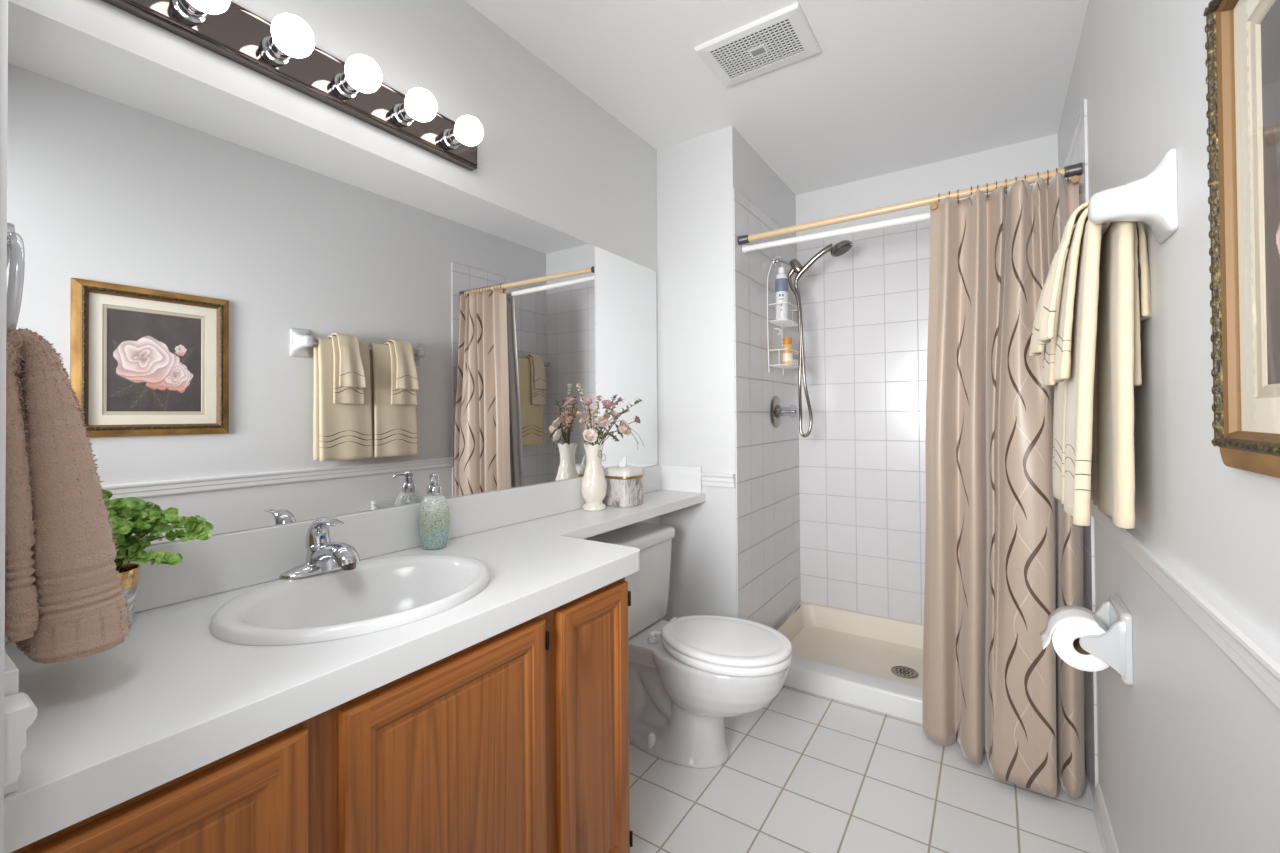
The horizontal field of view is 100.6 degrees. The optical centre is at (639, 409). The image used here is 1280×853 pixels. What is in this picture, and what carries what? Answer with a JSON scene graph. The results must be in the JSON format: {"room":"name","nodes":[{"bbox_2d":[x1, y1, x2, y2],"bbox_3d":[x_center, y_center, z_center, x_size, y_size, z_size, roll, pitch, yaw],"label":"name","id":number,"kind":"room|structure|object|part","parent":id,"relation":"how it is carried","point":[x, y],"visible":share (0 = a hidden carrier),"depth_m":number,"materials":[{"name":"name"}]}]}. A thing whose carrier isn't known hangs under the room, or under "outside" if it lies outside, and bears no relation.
{"room":"bathroom","nodes":[
{"label":"bathroom","id":0,"kind":"room"},
{"bbox_2d":[0,0,7,852],"bbox_3d":[-0.422,-0.004,0.298,1.543,2.440,0.129,-1,-1,34],"label":"wall","id":1,"kind":"structure","parent":0,"point":[3,3],"depth_m":0.45,"materials":[{"name":"paint"}]},
{"bbox_2d":[6,222,24,331],"bbox_3d":[-0.791,-0.147,0.647,0.168,0.191,0.044,-1,-1,34],"label":"towel ring","id":2,"kind":"object","parent":1,"relation":"attached to","point":[15,244],"visible":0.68,"depth_m":0.61,"materials":[{"name":"silver metal"}]},
{"bbox_2d":[4,692,36,786],"bbox_3d":[-0.558,0.293,0.475,0.044,0.062,0.020,-1,-1,34],"label":"trim","id":3,"kind":"structure","parent":1,"relation":"attached to","point":[20,712],"depth_m":0.46,"materials":[{"name":"paint"}]},
{"bbox_2d":[5,328,130,663],"bbox_3d":[-0.750,0.100,0.677,0.221,0.390,0.128,-1,-1,34],"label":"hand towel","id":4,"kind":"object","parent":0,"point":[65,601],"visible":0.91,"depth_m":0.62,"materials":[{"name":"pink fabric"}]},
{"bbox_2d":[8,0,659,544],"bbox_3d":[-0.625,0.010,1.479,0.100,2.440,4.375,-1,-1,34],"label":"wall","id":5,"kind":"structure","parent":0,"point":[548,154],"depth_m":1.60,"materials":[{"name":"paint"}]},
{"bbox_2d":[102,0,483,170],"bbox_3d":[-0.699,-0.766,1.159,0.146,0.106,0.928,-1,-1,34],"label":"vanity light","id":6,"kind":"object","parent":5,"relation":"attached to","point":[283,50],"visible":1,"depth_m":1.17,"materials":[{"name":"brown metal"}]},
{"bbox_2d":[171,0,230,23],"bbox_3d":[-0.805,-0.760,0.974,0.118,0.076,0.076,-1,-1,34],"label":"bulb","id":7,"kind":"object","parent":6,"relation":"attached to","point":[182,11],"depth_m":0.99,"materials":[{"name":"white glass"}]},
{"bbox_2d":[261,13,314,64],"bbox_3d":[-0.725,-0.759,1.095,0.118,0.076,0.076,-1,-1,34],"label":"bulb","id":8,"kind":"object","parent":6,"relation":"attached to","point":[288,39],"depth_m":1.08,"materials":[{"name":"white glass"}]},
{"bbox_2d":[333,54,381,98],"bbox_3d":[-0.644,-0.758,1.216,0.118,0.076,0.076,-1,-1,34],"label":"bulb","id":9,"kind":"object","parent":6,"relation":"attached to","point":[360,75],"depth_m":1.20,"materials":[{"name":"white glass"}]},
{"bbox_2d":[393,87,437,125],"bbox_3d":[-0.564,-0.758,1.338,0.118,0.076,0.076,-1,-1,34],"label":"bulb","id":10,"kind":"object","parent":6,"relation":"attached to","point":[418,106],"depth_m":1.32,"materials":[{"name":"white glass"}]},
{"bbox_2d":[442,115,483,148],"bbox_3d":[-0.483,-0.757,1.459,0.118,0.076,0.076,-1,-1,34],"label":"bulb","id":11,"kind":"object","parent":6,"relation":"attached to","point":[467,130],"depth_m":1.44,"materials":[{"name":"white glass"}]},
{"bbox_2d":[7,1,657,544],"bbox_3d":[-0.476,-0.193,1.611,0.006,0.889,1.994,-1,-1,34],"label":"wall mirror","id":12,"kind":"object","parent":5,"relation":"attached to","point":[256,316],"visible":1,"depth_m":1.15,"materials":[{"name":"clear glass"}]},
{"bbox_2d":[5,465,660,642],"bbox_3d":[-0.461,0.309,1.611,0.019,0.112,1.989,-1,-1,34],"label":"backsplash","id":13,"kind":"structure","parent":5,"relation":"attached to","point":[220,563],"depth_m":1.17,"materials":[{"name":"white laminate"}]},
{"bbox_2d":[657,126,800,629],"bbox_3d":[0.489,0.015,2.720,0.386,2.440,0.875,-1,-1,34],"label":"wall","id":14,"kind":"structure","parent":0,"point":[697,177],"depth_m":2.38,"materials":[{"name":"paint"}]},
{"bbox_2d":[701,472,734,487],"bbox_3d":[0.333,0.306,2.282,0.151,0.062,0.025,-1,-1,34],"label":"trim","id":15,"kind":"structure","parent":14,"relation":"attached to","point":[724,480],"depth_m":2.27,"materials":[{"name":"paint"}]},
{"bbox_2d":[767,256,798,374],"bbox_3d":[0.715,-0.469,2.619,0.107,0.584,0.218,-1,-1,34],"label":"shower caddy","id":16,"kind":"object","parent":14,"relation":"attached to","point":[775,322],"visible":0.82,"depth_m":2.58,"materials":[{"name":"white metal"}]},
{"bbox_3d":[0.681,-0.469,2.640,0.028,0.584,0.218,-1,-1,34],"label":"frame","id":17,"kind":"part","parent":16,"relation":"part of","materials":[{"name":"white metal"}]},
{"bbox_2d":[775,267,787,322],"bbox_3d":[0.692,-0.559,2.594,0.060,0.266,0.070,-1,-1,34],"label":"shampoo bottle","id":18,"kind":"object","parent":16,"relation":"in","point":[781,281],"visible":0.95,"depth_m":2.57,"materials":[{"name":"white plastic"}]},
{"bbox_2d":[768,302,797,326],"bbox_3d":[0.713,-0.462,2.619,0.103,0.086,0.215,-1,-1,34],"label":"basket","id":19,"kind":"object","parent":16,"relation":"on","point":[786,324],"depth_m":2.59,"materials":[{"name":"white metal"}]},
{"bbox_2d":[769,349,798,368],"bbox_3d":[0.716,-0.245,2.616,0.106,0.079,0.215,-1,-1,34],"label":"basket","id":20,"kind":"object","parent":16,"relation":"on","point":[782,366],"depth_m":2.58,"materials":[{"name":"white metal"}]},
{"bbox_2d":[782,337,792,364],"bbox_3d":[0.732,-0.284,2.642,0.051,0.142,0.060,-1,-1,34],"label":"wash bottle","id":21,"kind":"object","parent":16,"relation":"in","point":[787,341],"visible":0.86,"depth_m":2.62,"materials":[{"name":"orange plastic"}]},
{"bbox_2d":[770,396,795,427],"bbox_3d":[0.719,0.013,2.625,0.100,0.160,0.160,-1,-1,34],"label":"shower valve","id":22,"kind":"object","parent":14,"relation":"attached to","point":[776,410],"visible":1,"depth_m":2.62,"materials":[{"name":"silver metal"}]},
{"bbox_2d":[773,240,852,436],"bbox_3d":[0.834,-0.322,2.562,0.370,0.923,0.104,-1,-1,34],"label":"shower","id":23,"kind":"object","parent":14,"relation":"attached to","point":[844,246],"visible":0.99,"depth_m":2.59,"materials":[{"name":"silver metal"}]},
{"bbox_3d":[0.723,-0.721,2.639,0.106,0.061,0.018,-1,-1,34],"label":"arm","id":24,"kind":"part","parent":23,"relation":"part of","materials":[{"name":"silver metal"}]},
{"bbox_2d":[738,163,1082,244],"bbox_3d":[0.919,-0.747,1.996,1.149,0.068,0.039,-1,-1,31],"label":"curtain rod","id":25,"kind":"object","parent":14,"relation":"attached to","point":[1076,169],"visible":0.99,"depth_m":1.96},
{"bbox_2d":[922,172,1084,797],"bbox_3d":[1.189,0.222,1.782,0.470,1.940,0.152,-1,-1,36],"label":"shower curtain","id":26,"kind":"object","parent":25,"relation":"hanging from","point":[1003,553],"visible":0.88,"depth_m":1.77,"materials":[{"name":"beige fabric"}]},
{"bbox_2d":[742,185,1079,252],"bbox_3d":[0.950,-0.713,2.042,1.150,0.049,0.034,-1,-1,30],"label":"rod","id":27,"kind":"object","parent":14,"relation":"attached to","point":[920,217],"visible":0.55,"depth_m":2.11,"materials":[{"name":"white plastic"}]},
{"bbox_2d":[465,0,1088,194],"bbox_3d":[0.051,-1.269,1.039,1.743,0.100,4.375,-1,-1,34],"label":"ceiling","id":28,"kind":"structure","parent":0,"point":[891,86],"depth_m":1.93,"materials":[{"name":"paint"}]},
{"bbox_2d":[694,2,820,87],"bbox_3d":[0.396,-1.205,1.788,0.350,0.018,0.250,-1,-1,34],"label":"ceiling vent","id":29,"kind":"object","parent":28,"relation":"in","point":[783,37],"visible":1,"depth_m":1.76,"materials":[{"name":"white plastic"}]},
{"bbox_2d":[629,686,1102,852],"bbox_3d":[0.069,1.270,1.012,1.743,0.100,4.375,-1,-1,34],"label":"floor","id":30,"kind":"structure","parent":0,"point":[803,772],"depth_m":1.67,"materials":[{"name":"tile"}]},
{"bbox_2d":[11,577,632,852],"bbox_3d":[-0.517,0.819,1.046,0.534,0.813,1.013,-1,-1,34],"label":"vanity cabinet","id":31,"kind":"object","parent":30,"relation":"on","point":[515,740],"visible":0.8,"depth_m":0.88,"materials":[{"name":"brown wood"}]},
{"bbox_3d":[-0.511,0.449,0.603,0.019,0.052,0.248,-1,-1,34],"label":"rail","id":32,"kind":"part","parent":31,"relation":"part of","materials":[{"name":"brown wood"}]},
{"bbox_3d":[-0.527,0.426,0.617,0.020,0.038,0.200,-1,-1,34],"label":"rail","id":33,"kind":"part","parent":31,"relation":"part of","materials":[{"name":"brown wood"}]},
{"bbox_3d":[-0.513,0.758,0.602,0.010,0.629,0.208,-1,-1,34],"label":"door","id":34,"kind":"part","parent":31,"relation":"part of","materials":[{"name":"brown wood"}]},
{"bbox_3d":[-0.510,0.758,0.600,0.008,0.573,0.152,-1,-1,34],"label":"panel","id":35,"kind":"part","parent":31,"relation":"part of","materials":[{"name":"brown wood"}]},
{"bbox_2d":[4,465,705,852],"bbox_3d":[-0.244,0.330,1.468,0.537,0.164,2.018,-1,-1,34],"label":"countertop","id":36,"kind":"structure","parent":31,"relation":"on","point":[111,727],"depth_m":0.80,"materials":[{"name":"white laminate"}]},
{"bbox_2d":[102,495,213,625],"bbox_3d":[-0.855,0.248,0.862,0.154,0.224,0.234,-1,-1,28],"label":"potted plant","id":37,"kind":"object","parent":36,"relation":"on","point":[127,518],"visible":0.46,"depth_m":0.88,"materials":[{"name":"green plant"}]},
{"bbox_3d":[-0.868,0.325,0.861,0.079,0.070,0.079,-1,-1,34],"label":"pot","id":38,"kind":"part","parent":37,"relation":"part of","materials":[{"name":"grey stone"}]},
{"bbox_2d":[279,518,359,579],"bbox_3d":[-0.663,0.286,1.103,0.142,0.113,0.162,0,-1,-30],"label":"faucet","id":39,"kind":"object","parent":36,"relation":"on","point":[322,556],"visible":1,"depth_m":1.10,"materials":[{"name":"silver metal"}]},
{"bbox_3d":[-0.663,0.264,1.122,0.105,0.068,0.049,-1,-1,34],"label":"lever","id":40,"kind":"part","parent":39,"relation":"part of","materials":[{"name":"silver metal"}]},
{"bbox_3d":[-0.640,0.307,1.106,0.156,0.064,0.058,-1,-1,34],"label":"spout","id":41,"kind":"part","parent":39,"relation":"part of","materials":[{"name":"silver metal"}]},
{"bbox_2d":[209,554,489,645],"bbox_3d":[-0.528,0.419,1.034,0.411,0.158,0.488,-1,-1,34],"label":"sink","id":42,"kind":"object","parent":36,"relation":"in","point":[384,593],"visible":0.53,"depth_m":1.07,"materials":[{"name":"white ceramic"}]},
{"bbox_2d":[418,473,449,549],"bbox_3d":[-0.541,0.266,1.398,0.079,0.194,0.079,-1,-1,34],"label":"soap dispenser","id":43,"kind":"object","parent":36,"relation":"on","point":[434,510],"visible":1,"depth_m":1.37,"materials":[{"name":"glass"}]},
{"bbox_2d":[581,443,606,510],"bbox_3d":[-0.168,0.246,1.946,0.094,0.241,0.094,0,-1,-43],"label":"flower vase","id":44,"kind":"object","parent":36,"relation":"on","point":[594,484],"visible":0.99,"depth_m":1.92,"materials":[{"name":"beige ceramic"}]},
{"bbox_2d":[576,383,589,429],"bbox_3d":[-0.203,0.071,1.945,0.061,0.332,0.026,0,-1,-8],"label":"sprig","id":45,"kind":"object","parent":44,"relation":"in","point":[577,384],"visible":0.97,"depth_m":1.94,"materials":[{"name":"beige plant"}]},
{"bbox_2d":[577,411,590,444],"bbox_3d":[-0.198,0.122,1.928,0.063,0.230,0.027,0,-1,-37],"label":"sprig","id":46,"kind":"object","parent":44,"relation":"in","point":[582,415],"visible":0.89,"depth_m":1.93,"materials":[{"name":"plant"}]},
{"bbox_2d":[579,416,591,443],"bbox_3d":[-0.198,0.132,1.946,0.045,0.211,0.038,-1,-1,34],"label":"rose","id":47,"kind":"object","parent":44,"relation":"in","point":[581,420],"visible":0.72,"depth_m":1.95,"materials":[{"name":"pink plant"}]},
{"bbox_2d":[583,397,592,428],"bbox_3d":[-0.190,0.097,1.960,0.047,0.281,0.043,-1,-1,34],"label":"rose","id":48,"kind":"object","parent":44,"relation":"in","point":[588,401],"visible":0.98,"depth_m":1.96,"materials":[{"name":"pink plant"}]},
{"bbox_2d":[586,408,592,426],"bbox_3d":[-0.183,0.117,1.967,0.029,0.241,0.042,0,-1,-18],"label":"sprig","id":49,"kind":"object","parent":44,"relation":"in","point":[589,414],"visible":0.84,"depth_m":1.97,"materials":[{"name":"plant"}]},
{"bbox_2d":[583,429,597,445],"bbox_3d":[-0.182,0.154,1.912,0.055,0.166,0.051,0,-1,-29],"label":"rose","id":50,"kind":"object","parent":44,"relation":"in","point":[590,436],"visible":0.99,"depth_m":1.91,"materials":[{"name":"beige plant"}]},
{"bbox_2d":[591,409,596,430],"bbox_3d":[-0.168,0.118,1.947,0.025,0.237,0.023,0,-1,-25],"label":"sprig","id":51,"kind":"object","parent":44,"relation":"in","point":[593,412],"visible":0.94,"depth_m":1.95,"materials":[{"name":"plant"}]},
{"bbox_2d":[595,395,602,428],"bbox_3d":[-0.156,0.092,1.964,0.028,0.289,0.040,-1,-1,34],"label":"sprig","id":52,"kind":"object","parent":44,"relation":"in","point":[599,399],"visible":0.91,"depth_m":1.97,"materials":[{"name":"plant"}]},
{"bbox_2d":[596,430,605,442],"bbox_3d":[-0.144,0.155,1.915,0.023,0.162,0.072,0,-1,-40],"label":"sprig","id":53,"kind":"object","parent":44,"relation":"in","point":[599,432],"visible":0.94,"depth_m":1.91,"materials":[{"name":"green plant"}]},
{"bbox_2d":[594,416,609,444],"bbox_3d":[-0.142,0.130,1.924,0.064,0.212,0.047,-1,-1,11],"label":"rose","id":54,"kind":"object","parent":44,"relation":"in","point":[601,423],"visible":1,"depth_m":1.92,"materials":[{"name":"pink plant"}]},
{"bbox_2d":[597,411,611,443],"bbox_3d":[-0.133,0.121,1.929,0.072,0.230,0.027,-1,-1,26],"label":"sprig","id":55,"kind":"object","parent":44,"relation":"in","point":[605,416],"visible":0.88,"depth_m":1.92,"materials":[{"name":"plant"}]},
{"bbox_2d":[597,400,613,440],"bbox_3d":[-0.131,0.101,1.962,0.075,0.271,0.046,0,-1,-9],"label":"rose","id":56,"kind":"object","parent":44,"relation":"in","point":[607,404],"visible":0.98,"depth_m":1.96,"materials":[{"name":"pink plant"}]},
{"bbox_2d":[598,410,618,443],"bbox_3d":[-0.121,0.121,1.976,0.096,0.232,0.038,0,-1,-13],"label":"rose","id":57,"kind":"object","parent":44,"relation":"in","point":[614,413],"visible":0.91,"depth_m":1.97,"materials":[{"name":"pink plant"}]},
{"bbox_2d":[599,431,618,443],"bbox_3d":[-0.118,0.158,1.941,0.090,0.156,0.025,-1,-1,11],"label":"sprig","id":58,"kind":"object","parent":44,"relation":"in","point":[607,432],"visible":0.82,"depth_m":1.94,"materials":[{"name":"green plant"}]},
{"bbox_2d":[600,397,623,440],"bbox_3d":[-0.109,0.096,1.953,0.107,0.281,0.028,0,-1,-3],"label":"sprig","id":59,"kind":"object","parent":44,"relation":"in","point":[620,399],"visible":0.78,"depth_m":1.96,"materials":[{"name":"pink plant"}]},
{"bbox_2d":[599,420,630,444],"bbox_3d":[-0.095,0.137,1.927,0.129,0.198,0.059,0,-1,-7],"label":"rose","id":60,"kind":"object","parent":44,"relation":"in","point":[622,429],"visible":0.97,"depth_m":1.93,"materials":[{"name":"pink plant"}]},
{"bbox_2d":[604,409,628,431],"bbox_3d":[-0.098,0.118,1.959,0.125,0.238,0.028,0,-1,-7],"label":"sprig","id":61,"kind":"object","parent":44,"relation":"in","point":[627,410],"visible":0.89,"depth_m":1.96,"materials":[{"name":"green plant"}]},
{"bbox_2d":[602,398,641,443],"bbox_3d":[-0.074,0.098,1.949,0.165,0.277,0.026,0,-1,-1],"label":"sprig","id":62,"kind":"object","parent":44,"relation":"in","point":[640,400],"visible":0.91,"depth_m":1.95,"materials":[{"name":"green plant"}]},
{"bbox_2d":[603,416,640,442],"bbox_3d":[-0.077,0.131,1.962,0.161,0.212,0.032,0,-1,1],"label":"rosebud","id":63,"kind":"object","parent":44,"relation":"in","point":[637,419],"visible":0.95,"depth_m":1.96,"materials":[{"name":"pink plant"}]},
{"bbox_2d":[601,420,643,444],"bbox_3d":[-0.070,0.139,1.937,0.174,0.195,0.018,-1,-1,10],"label":"sprig","id":64,"kind":"object","parent":44,"relation":"in","point":[619,420],"visible":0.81,"depth_m":1.93,"materials":[{"name":"green plant"}]},
{"bbox_2d":[504,490,705,538],"bbox_3d":[-0.074,0.385,1.995,0.237,0.036,0.951,-1,-1,34],"label":"shelf","id":65,"kind":"object","parent":36,"relation":"attached to","point":[572,521],"depth_m":1.82,"materials":[{"name":"white laminate"}]},
{"bbox_2d":[604,465,642,507],"bbox_3d":[-0.064,0.294,2.047,0.128,0.147,0.128,-1,-1,34],"label":"tissue box cover","id":66,"kind":"object","parent":36,"relation":"on","point":[624,484],"visible":0.88,"depth_m":1.99,"materials":[{"name":"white stone"}]},
{"bbox_2d":[619,455,626,466],"bbox_3d":[-0.067,0.208,2.045,0.028,0.060,0.056,-1,-1,34],"label":"tissue","id":67,"kind":"object","parent":66,"relation":"on","point":[623,463],"visible":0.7,"depth_m":2.04,"materials":[{"name":"paper"}]},
{"bbox_3d":[-0.065,0.236,2.048,0.126,0.032,0.126,-1,-1,34],"label":"lid","id":68,"kind":"part","parent":66,"relation":"part of","materials":[{"name":"stone"}]},
{"bbox_3d":[-0.324,0.428,0.923,0.020,0.038,0.355,-1,-1,34],"label":"rail","id":69,"kind":"part","parent":31,"relation":"part of","materials":[{"name":"brown wood"}]},
{"bbox_3d":[-0.307,0.451,0.911,0.019,0.052,0.401,-1,-1,34],"label":"rail","id":70,"kind":"part","parent":31,"relation":"part of","materials":[{"name":"brown wood"}]},
{"bbox_3d":[-0.308,0.759,0.911,0.010,0.629,0.361,-1,-1,34],"label":"door","id":71,"kind":"part","parent":31,"relation":"part of","materials":[{"name":"brown wood"}]},
{"bbox_3d":[-0.306,0.759,0.909,0.008,0.573,0.305,-1,-1,34],"label":"panel","id":72,"kind":"part","parent":31,"relation":"part of","materials":[{"name":"brown wood"}]},
{"bbox_3d":[-0.120,0.430,1.231,0.020,0.038,0.200,-1,-1,34],"label":"rail","id":73,"kind":"part","parent":31,"relation":"part of","materials":[{"name":"brown wood"}]},
{"bbox_3d":[-0.103,0.453,1.219,0.019,0.052,0.246,-1,-1,34],"label":"rail","id":74,"kind":"part","parent":31,"relation":"part of","materials":[{"name":"brown wood"}]},
{"bbox_3d":[-0.104,0.761,1.218,0.010,0.629,0.206,-1,-1,34],"label":"door","id":75,"kind":"part","parent":31,"relation":"part of","materials":[{"name":"brown wood"}]},
{"bbox_3d":[-0.102,0.761,1.216,0.008,0.573,0.150,-1,-1,34],"label":"panel","id":76,"kind":"part","parent":31,"relation":"part of","materials":[{"name":"brown wood"}]},
{"bbox_3d":[-0.099,1.070,1.212,0.019,0.052,0.246,-1,-1,34],"label":"rail","id":77,"kind":"part","parent":31,"relation":"part of","materials":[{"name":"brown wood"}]},
{"bbox_2d":[586,522,791,768],"bbox_3d":[0.190,0.856,1.927,0.716,0.759,0.406,-1,-1,34],"label":"toilet","id":78,"kind":"object","parent":30,"relation":"on","point":[687,674],"visible":0.88,"depth_m":1.85,"materials":[{"name":"white ceramic"}]},
{"bbox_3d":[-0.032,0.503,2.076,0.188,0.048,0.406,-1,-1,34],"label":"tank lid","id":79,"kind":"part","parent":78,"relation":"part of","materials":[{"name":"white ceramic"}]},
{"bbox_3d":[-0.034,0.685,2.076,0.173,0.315,0.388,-1,-1,34],"label":"tank","id":80,"kind":"part","parent":78,"relation":"part of","materials":[{"name":"white ceramic"}]},
{"bbox_3d":[0.296,0.799,1.857,0.462,0.025,0.366,-1,-1,34],"label":"lid","id":81,"kind":"part","parent":78,"relation":"part of","materials":[{"name":"white plastic"}]},
{"bbox_3d":[0.299,0.827,1.854,0.454,0.026,0.366,-1,-1,34],"label":"seat","id":82,"kind":"part","parent":78,"relation":"part of","materials":[{"name":"white plastic"}]},
{"bbox_2d":[777,602,923,724],"bbox_3d":[1.195,1.142,2.371,1.147,0.170,0.644,-1,-1,34],"label":"shower pan","id":83,"kind":"object","parent":30,"relation":"on","point":[872,662],"visible":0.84,"depth_m":2.54,"materials":[{"name":"beige plastic"}]},
{"bbox_2d":[777,602,923,687],"bbox_3d":[1.198,1.142,2.375,1.147,0.170,0.634,-1,-1,34],"label":"basin","id":84,"kind":"object","parent":83,"relation":"in","point":[833,647],"depth_m":2.61,"materials":[{"name":"beige plastic"}]},
{"bbox_2d":[796,134,1057,623],"bbox_3d":[1.238,0.011,2.803,1.543,2.440,0.110,-1,-1,34],"label":"wall","id":85,"kind":"structure","parent":0,"point":[862,470],"depth_m":2.76,"materials":[{"name":"tile"}]},
{"bbox_2d":[1058,0,1279,852],"bbox_3d":[0.741,-0.009,0.574,0.108,2.440,4.375,-1,-1,34],"label":"wall","id":86,"kind":"structure","parent":0,"point":[1189,751],"depth_m":0.90,"materials":[{"name":"paint"}]},
{"bbox_2d":[1079,594,1132,684],"bbox_3d":[1.108,0.542,1.282,0.092,0.163,0.166,-1,-1,34],"label":"toilet paper holder","id":87,"kind":"object","parent":86,"relation":"attached to","point":[1113,647],"visible":0.77,"depth_m":1.21,"materials":[{"name":"white ceramic"}]},
{"bbox_2d":[1040,605,1108,671],"bbox_3d":[1.071,0.559,1.308,0.135,0.119,0.118,-1,-1,34],"label":"toilet paper roll","id":88,"kind":"object","parent":87,"relation":"on","point":[1065,625],"visible":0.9,"depth_m":1.27,"materials":[{"name":"paper"}]},
{"bbox_3d":[1.145,0.543,1.348,0.080,0.135,0.017,-1,-1,34],"label":"arm","id":89,"kind":"part","parent":87,"relation":"part of","materials":[{"name":"white ceramic"}]},
{"bbox_3d":[1.062,0.542,1.224,0.080,0.135,0.017,-1,-1,34],"label":"arm","id":90,"kind":"part","parent":87,"relation":"part of","materials":[{"name":"white ceramic"}]},
{"bbox_3d":[1.139,0.542,1.262,0.018,0.163,0.165,-1,-1,34],"label":"plate","id":91,"kind":"part","parent":87,"relation":"part of","materials":[{"name":"white ceramic"}]},
{"bbox_2d":[1093,784,1118,852],"bbox_3d":[0.518,1.165,0.309,0.016,0.090,3.100,-1,-1,34],"label":"baseboard","id":92,"kind":"structure","parent":86,"relation":"attached to","point":[1106,834],"depth_m":1.48,"materials":[{"name":"paint"}]},
{"bbox_2d":[1088,148,1177,243],"bbox_3d":[1.020,-0.358,1.181,0.106,0.137,0.693,-1,-1,34],"label":"towel bar","id":93,"kind":"object","parent":86,"relation":"attached to","point":[1151,199],"visible":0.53,"depth_m":0.90,"materials":[{"name":"white ceramic"}]},
{"bbox_2d":[1052,335,1097,505],"bbox_3d":[1.072,-0.083,1.308,0.095,0.609,0.254,-1,-1,34],"label":"bath towel","id":94,"kind":"object","parent":93,"relation":"hanging from","point":[1058,464],"visible":0.11,"depth_m":1.26,"materials":[{"name":"beige fabric"}]},
{"bbox_2d":[1042,248,1067,386],"bbox_3d":[1.092,-0.222,1.335,0.134,0.360,0.156,-1,-1,34],"label":"hand towel","id":95,"kind":"object","parent":94,"relation":"on","point":[1049,349],"visible":0.25,"depth_m":1.30,"materials":[{"name":"beige fabric"}]},
{"bbox_2d":[1029,242,1069,356],"bbox_3d":[1.091,-0.280,1.342,0.175,0.276,0.131,-1,-1,34],"label":"washcloth","id":96,"kind":"object","parent":95,"relation":"on","point":[1036,349],"visible":0.26,"depth_m":1.34,"materials":[{"name":"beige fabric"}]},
{"bbox_2d":[1064,218,1134,528],"bbox_3d":[0.924,-0.084,1.085,0.094,0.608,0.266,-1,-1,34],"label":"bath towel","id":97,"kind":"object","parent":93,"relation":"hanging from","point":[1104,291],"visible":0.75,"depth_m":0.99,"materials":[{"name":"beige fabric"}]},
{"bbox_2d":[1054,208,1141,386],"bbox_3d":[0.926,-0.224,1.086,0.136,0.360,0.157,-1,-1,34],"label":"hand towel","id":98,"kind":"object","parent":97,"relation":"on","point":[1062,364],"visible":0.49,"depth_m":1.05,"materials":[{"name":"beige fabric"}]},
{"bbox_2d":[1038,201,1151,344],"bbox_3d":[0.926,-0.281,1.093,0.178,0.275,0.134,-1,-1,34],"label":"washcloth","id":99,"kind":"object","parent":98,"relation":"on","point":[1046,331],"visible":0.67,"depth_m":1.08,"materials":[{"name":"beige fabric"}]},
{"bbox_2d":[1091,500,1279,710],"bbox_3d":[0.514,0.284,0.331,0.025,0.062,3.122,-1,-1,34],"label":"trim","id":100,"kind":"structure","parent":86,"relation":"attached to","point":[1256,654],"depth_m":0.70,"materials":[{"name":"paint"}]},
{"bbox_2d":[1203,0,1279,477],"bbox_3d":[0.590,-0.224,0.464,0.032,0.587,0.482,-1,-1,34],"label":"framed picture","id":101,"kind":"object","parent":86,"relation":"attached to","point":[1242,46],"visible":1,"depth_m":0.60,"materials":[{"name":"gold metal"}]},
{"bbox_3d":[0.593,-0.224,0.462,0.025,0.587,0.482,-1,-1,34],"label":"moulding","id":102,"kind":"part","parent":101,"relation":"part of","materials":[{"name":"gold metal"}]},
{"bbox_2d":[1261,0,1279,384],"bbox_3d":[0.599,-0.224,0.458,0.001,0.394,0.289,-1,-1,34],"label":"print","id":103,"kind":"object","parent":101,"relation":"attached to","point":[1270,26],"depth_m":0.56}
]}

